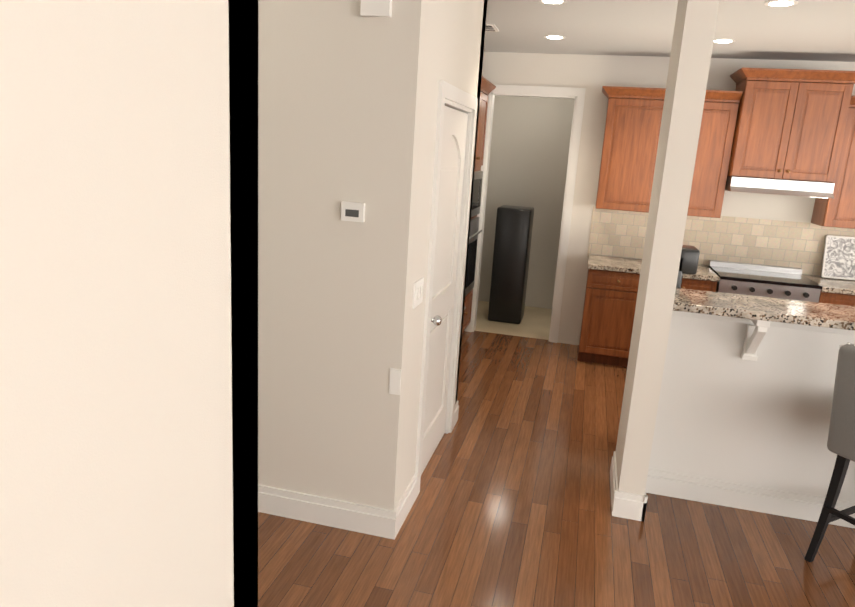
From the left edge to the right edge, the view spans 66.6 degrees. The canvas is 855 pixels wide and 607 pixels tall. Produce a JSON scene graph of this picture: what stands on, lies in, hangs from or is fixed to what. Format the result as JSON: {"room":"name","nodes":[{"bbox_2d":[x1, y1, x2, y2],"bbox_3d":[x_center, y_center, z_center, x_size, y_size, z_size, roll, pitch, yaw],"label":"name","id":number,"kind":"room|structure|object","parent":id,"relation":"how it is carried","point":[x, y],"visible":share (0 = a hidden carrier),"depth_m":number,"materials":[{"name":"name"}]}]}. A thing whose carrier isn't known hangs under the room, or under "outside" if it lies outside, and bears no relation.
{"room":"open-plan kitchen area","nodes":[
{"label":"open-plan kitchen area","id":0,"kind":"room"},
{"bbox_2d":[0,0,235,606],"bbox_3d":[-0.888,0.420,-0.098,0.120,2.720,3.240,7,14,13],"label":"wall","id":1,"kind":"structure","parent":0,"point":[128,303],"depth_m":1.06,"materials":[{"name":"white paint"}]},
{"bbox_2d":[232,0,258,606],"bbox_3d":[-3.417,-0.279,2.186,6.200,2.720,0.120,7,14,13],"label":"wall","id":2,"kind":"structure","parent":0,"point":[244,12],"depth_m":1.47,"materials":[{"name":"black paint"}]},
{"bbox_2d":[475,301,551,339],"bbox_3d":[4.159,0.278,7.862,7.400,0.064,3.900,7,14,13],"label":"floor carpet","id":3,"kind":"object","parent":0,"point":[535,322],"depth_m":7.09,"materials":[{"name":"beige carpet"}]},
{"bbox_2d":[488,205,533,323],"bbox_3d":[0.920,-0.435,7.168,0.360,1.246,0.400,7,14,13],"label":"tower speaker","id":4,"kind":"object","parent":3,"relation":"on","point":[512,246],"visible":1,"depth_m":6.98,"materials":[{"name":"black plastic"}]},
{"bbox_2d":[478,96,574,308],"bbox_3d":[1.267,-1.301,7.732,1.500,2.720,0.100,7,14,13],"label":"wall","id":5,"kind":"structure","parent":0,"point":[529,148],"depth_m":7.65,"materials":[{"name":"beige paint"}]},
{"bbox_2d":[258,331,854,606],"bbox_3d":[0.780,1.382,2.324,14.800,0.060,8.700,7,14,13],"label":"floor","id":6,"kind":"structure","parent":0,"point":[511,506],"depth_m":3.19,"materials":[{"name":"brown wood"}]},
{"bbox_2d":[258,0,487,510],"bbox_3d":[-0.584,-0.716,4.774,1.980,2.720,3.750,7,14,13],"label":"wall block","id":7,"kind":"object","parent":6,"relation":"on","point":[347,102],"visible":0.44,"depth_m":2.87,"materials":[{"name":"white paint"}]},
{"bbox_2d":[258,484,401,539],"bbox_3d":[-1.115,0.932,3.287,1.996,0.140,0.016,7,14,13],"label":"baseboard","id":8,"kind":"structure","parent":7,"relation":"attached to","point":[365,519],"depth_m":3.13,"materials":[{"name":"white wood"}]},
{"bbox_2d":[341,201,364,221],"bbox_3d":[-0.313,-0.393,2.780,0.106,0.081,0.030,7,14,13],"label":"thermostat","id":9,"kind":"object","parent":7,"relation":"attached to","point":[353,211],"depth_m":2.78,"materials":[{"name":"white plastic"}]},
{"bbox_2d":[360,0,391,17],"bbox_3d":[-0.199,-1.165,2.579,0.130,0.062,0.030,7,14,13],"label":"door chime","id":10,"kind":"object","parent":7,"relation":"attached to","point":[369,8],"depth_m":2.57,"materials":[{"name":"white plastic"}]},
{"bbox_2d":[389,368,400,394],"bbox_3d":[-0.144,0.350,2.913,0.050,0.120,0.006,7,14,13],"label":"switch plate","id":11,"kind":"object","parent":7,"relation":"attached to","point":[395,382],"depth_m":2.91,"materials":[{"name":"white plastic"}]},
{"bbox_2d":[396,474,417,524],"bbox_3d":[-0.106,1.001,3.261,0.016,0.140,0.360,7,14,13],"label":"baseboard","id":12,"kind":"structure","parent":7,"relation":"attached to","point":[407,500],"depth_m":3.28,"materials":[{"name":"white wood"}]},
{"bbox_2d":[412,277,423,308],"bbox_3d":[-0.041,-0.050,3.023,0.011,0.120,0.160,7,14,13],"label":"switch plate","id":13,"kind":"object","parent":7,"relation":"attached to","point":[418,285],"depth_m":3.00,"materials":[{"name":"white plastic"}]},
{"bbox_2d":[421,106,467,474],"bbox_3d":[0.101,-0.050,3.662,0.107,2.006,0.756,7,14,13],"label":"closet door","id":14,"kind":"structure","parent":7,"relation":"attached to","point":[450,198],"depth_m":3.70,"materials":[{"name":"white wood"}]},
{"bbox_2d":[415,80,477,497],"bbox_3d":[0.053,-0.099,3.664,0.137,2.110,0.940,7,14,13],"label":"door frame","id":15,"kind":"structure","parent":7,"relation":"attached to","point":[453,97],"depth_m":3.48,"materials":[{"name":"white wood"}]},
{"bbox_2d":[462,84,489,332],"bbox_3d":[0.108,-0.792,6.082,0.646,2.350,0.845,7,14,13],"label":"tall cabinet","id":16,"kind":"object","parent":6,"relation":"on","point":[478,174],"depth_m":6.12,"materials":[{"name":"brown wood"}]},
{"bbox_2d":[578,267,639,366],"bbox_3d":[1.742,0.088,6.004,0.592,0.874,0.600,7,14,13],"label":"base cabinet","id":17,"kind":"object","parent":6,"relation":"on","point":[610,298],"depth_m":5.74,"materials":[{"name":"brown wood"}]},
{"bbox_2d":[588,255,719,282],"bbox_3d":[1.988,-0.328,5.833,1.072,0.039,0.630,7,14,13],"label":"countertop","id":18,"kind":"structure","parent":17,"relation":"on","point":[595,262],"depth_m":5.67,"materials":[{"name":"beige stone"}]},
{"bbox_2d":[681,279,718,291],"bbox_3d":[2.195,0.141,5.899,0.593,0.874,0.600,7,14,13],"label":"base cabinet","id":19,"kind":"object","parent":6,"relation":"on","point":[694,284],"depth_m":5.49,"materials":[{"name":"brown wood"}]},
{"bbox_2d":[645,311,854,527],"bbox_3d":[2.627,0.672,3.291,2.878,1.098,0.216,7,14,13],"label":"wall","id":20,"kind":"structure","parent":6,"relation":"on","point":[733,429],"depth_m":3.44,"materials":[{"name":"white paint"}]},
{"bbox_2d":[673,288,854,360],"bbox_3d":[2.635,0.255,3.112,2.872,0.291,0.430,7,14,13],"label":"bar","id":21,"kind":"object","parent":20,"relation":"on","point":[761,313],"visible":0.92,"depth_m":3.20,"materials":[{"name":"stone"}]},
{"bbox_2d":[708,260,821,301],"bbox_3d":[2.850,0.173,5.686,0.762,0.950,0.692,7,14,13],"label":"range","id":22,"kind":"object","parent":6,"relation":"on","point":[782,282],"visible":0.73,"depth_m":5.40,"materials":[{"name":"silver metal"}]},
{"bbox_2d":[804,342,854,561],"bbox_3d":[2.123,0.731,2.917,0.602,1.094,0.458,-4,15,-29],"label":"stool","id":23,"kind":"object","parent":6,"relation":"on","point":[841,440],"visible":1,"depth_m":2.91,"materials":[{"name":"grey fabric"}]},
{"bbox_2d":[819,291,854,305],"bbox_3d":[3.516,0.297,5.592,0.582,0.874,0.600,7,14,13],"label":"base cabinet","id":24,"kind":"object","parent":6,"relation":"on","point":[825,297],"depth_m":5.26,"materials":[{"name":"brown wood"}]},
{"bbox_2d":[803,275,854,294],"bbox_3d":[3.770,-0.119,5.419,1.057,0.039,0.630,7,14,13],"label":"countertop","id":25,"kind":"structure","parent":24,"relation":"on","point":[835,286],"depth_m":5.38,"materials":[{"name":"beige stone"}]},
{"bbox_2d":[821,235,854,279],"bbox_3d":[3.629,-0.396,5.658,0.330,0.366,0.107,7,14,13],"label":"picture frame","id":26,"kind":"object","parent":25,"relation":"on","point":[838,261],"visible":0.96,"depth_m":5.66,"materials":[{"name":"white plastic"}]},
{"bbox_3d":[2.649,0.674,3.685,2.725,0.915,0.614,7,14,13],"label":"cabinet","id":27,"kind":"object","parent":6,"relation":"on","visible":0},
{"bbox_2d":[676,245,699,287],"bbox_3d":[1.435,-0.104,3.696,0.152,0.440,0.200,7,14,13],"label":"coffee maker","id":28,"kind":"object","parent":27,"relation":"on","point":[689,258],"visible":0.15,"depth_m":3.57,"materials":[{"name":"black plastic"}]},
{"bbox_2d":[464,52,854,344],"bbox_3d":[4.412,-0.588,5.552,9.510,2.720,0.128,7,14,13],"label":"wall","id":29,"kind":"structure","parent":0,"point":[767,229],"depth_m":5.94,"materials":[{"name":"white paint"}]},
{"bbox_2d":[465,85,585,342],"bbox_3d":[0.935,-0.856,6.395,0.940,2.430,0.152,7,14,13],"label":"door frame","id":30,"kind":"structure","parent":29,"relation":"attached to","point":[578,94],"depth_m":6.23,"materials":[{"name":"white wood"}]},
{"bbox_2d":[595,91,664,212],"bbox_3d":[1.858,-1.325,5.805,0.585,0.975,0.330,7,14,13],"label":"upper cabinet","id":31,"kind":"object","parent":29,"relation":"attached to","point":[633,122],"depth_m":5.66,"materials":[{"name":"brown wood"}]},
{"bbox_2d":[687,95,737,217],"bbox_3d":[2.308,-1.272,5.700,0.585,0.975,0.330,7,14,13],"label":"upper cabinet","id":32,"kind":"object","parent":29,"relation":"attached to","point":[719,116],"depth_m":5.51,"materials":[{"name":"brown wood"}]},
{"bbox_2d":[726,75,809,179],"bbox_3d":[2.822,-1.461,5.478,0.450,0.785,0.420,7,14,13],"label":"upper cabinet","id":33,"kind":"object","parent":29,"relation":"attached to","point":[785,124],"depth_m":5.28,"materials":[{"name":"brown wood"}]},
{"bbox_2d":[794,79,854,182],"bbox_3d":[3.141,-1.423,5.404,0.450,0.785,0.420,7,14,13],"label":"upper cabinet","id":34,"kind":"object","parent":29,"relation":"attached to","point":[829,104],"depth_m":5.19,"materials":[{"name":"brown wood"}]},
{"bbox_2d":[725,176,834,197],"bbox_3d":[2.943,-0.990,5.507,0.770,0.120,0.500,7,14,13],"label":"range hood","id":35,"kind":"object","parent":34,"relation":"attached to","point":[783,187],"visible":0.86,"depth_m":5.32,"materials":[{"name":"silver metal"}]},
{"bbox_2d":[811,103,854,228],"bbox_3d":[3.641,-1.116,5.391,0.577,0.975,0.330,7,14,13],"label":"upper cabinet","id":36,"kind":"object","parent":29,"relation":"attached to","point":[838,211],"depth_m":5.34,"materials":[{"name":"brown wood"}]},
{"bbox_2d":[616,0,719,494],"bbox_3d":[1.185,-0.257,3.305,0.130,2.720,0.480,7,14,13],"label":"column","id":37,"kind":"structure","parent":0,"point":[690,55],"depth_m":3.10,"materials":[{"name":"white paint"}]},
{"bbox_2d":[610,451,625,517],"bbox_3d":[1.044,0.991,3.608,0.036,0.140,0.496,7,14,13],"label":"baseboard","id":38,"kind":"structure","parent":37,"relation":"attached to","point":[618,498],"depth_m":3.39,"materials":[{"name":"white wood"}]},
{"bbox_2d":[630,489,647,521],"bbox_3d":[1.146,1.022,3.504,0.036,0.140,0.336,7,14,13],"label":"baseboard","id":39,"kind":"structure","parent":37,"relation":"attached to","point":[638,503],"depth_m":3.35,"materials":[{"name":"white wood"}]},
{"bbox_2d":[484,0,854,61],"bbox_3d":[1.427,-1.736,3.528,14.800,0.080,12.600,7,14,13],"label":"ceiling","id":40,"kind":"structure","parent":0,"point":[812,30],"depth_m":4.54,"materials":[{"name":"grey paint"}]},
{"bbox_2d":[485,24,498,31],"bbox_3d":[0.423,-2.078,4.905,0.200,0.013,0.260,7,14,13],"label":"ceiling vent","id":41,"kind":"object","parent":40,"relation":"in","point":[491,28],"visible":0.38,"depth_m":4.89,"materials":[{"name":"white metal"}]},
{"bbox_2d":[539,0,566,3],"bbox_3d":[0.757,-1.830,3.934,0.168,0.006,0.168,5,13,4],"label":"recessed light","id":42,"kind":"object","parent":40,"relation":"in","point":[542,1],"depth_m":3.95,"materials":[{"name":"white"}]},
{"bbox_2d":[544,35,565,38],"bbox_3d":[1.002,-2.096,5.121,0.168,0.006,0.168,5,13,4],"label":"recessed light","id":43,"kind":"object","parent":40,"relation":"in","point":[547,36],"depth_m":5.10,"materials":[{"name":"white glass"}]},
{"bbox_2d":[713,39,734,42],"bbox_3d":[2.204,-1.957,4.852,0.168,0.006,0.168,5,13,4],"label":"recessed light","id":44,"kind":"object","parent":40,"relation":"in","point":[715,40],"depth_m":4.83,"materials":[{"name":"white glass"}]},
{"bbox_2d":[764,0,797,6],"bbox_3d":[1.988,-1.688,3.658,0.168,0.006,0.168,5,13,4],"label":"recessed light","id":45,"kind":"object","parent":40,"relation":"in","point":[779,3],"depth_m":3.65,"materials":[{"name":"white glass"}]}
]}

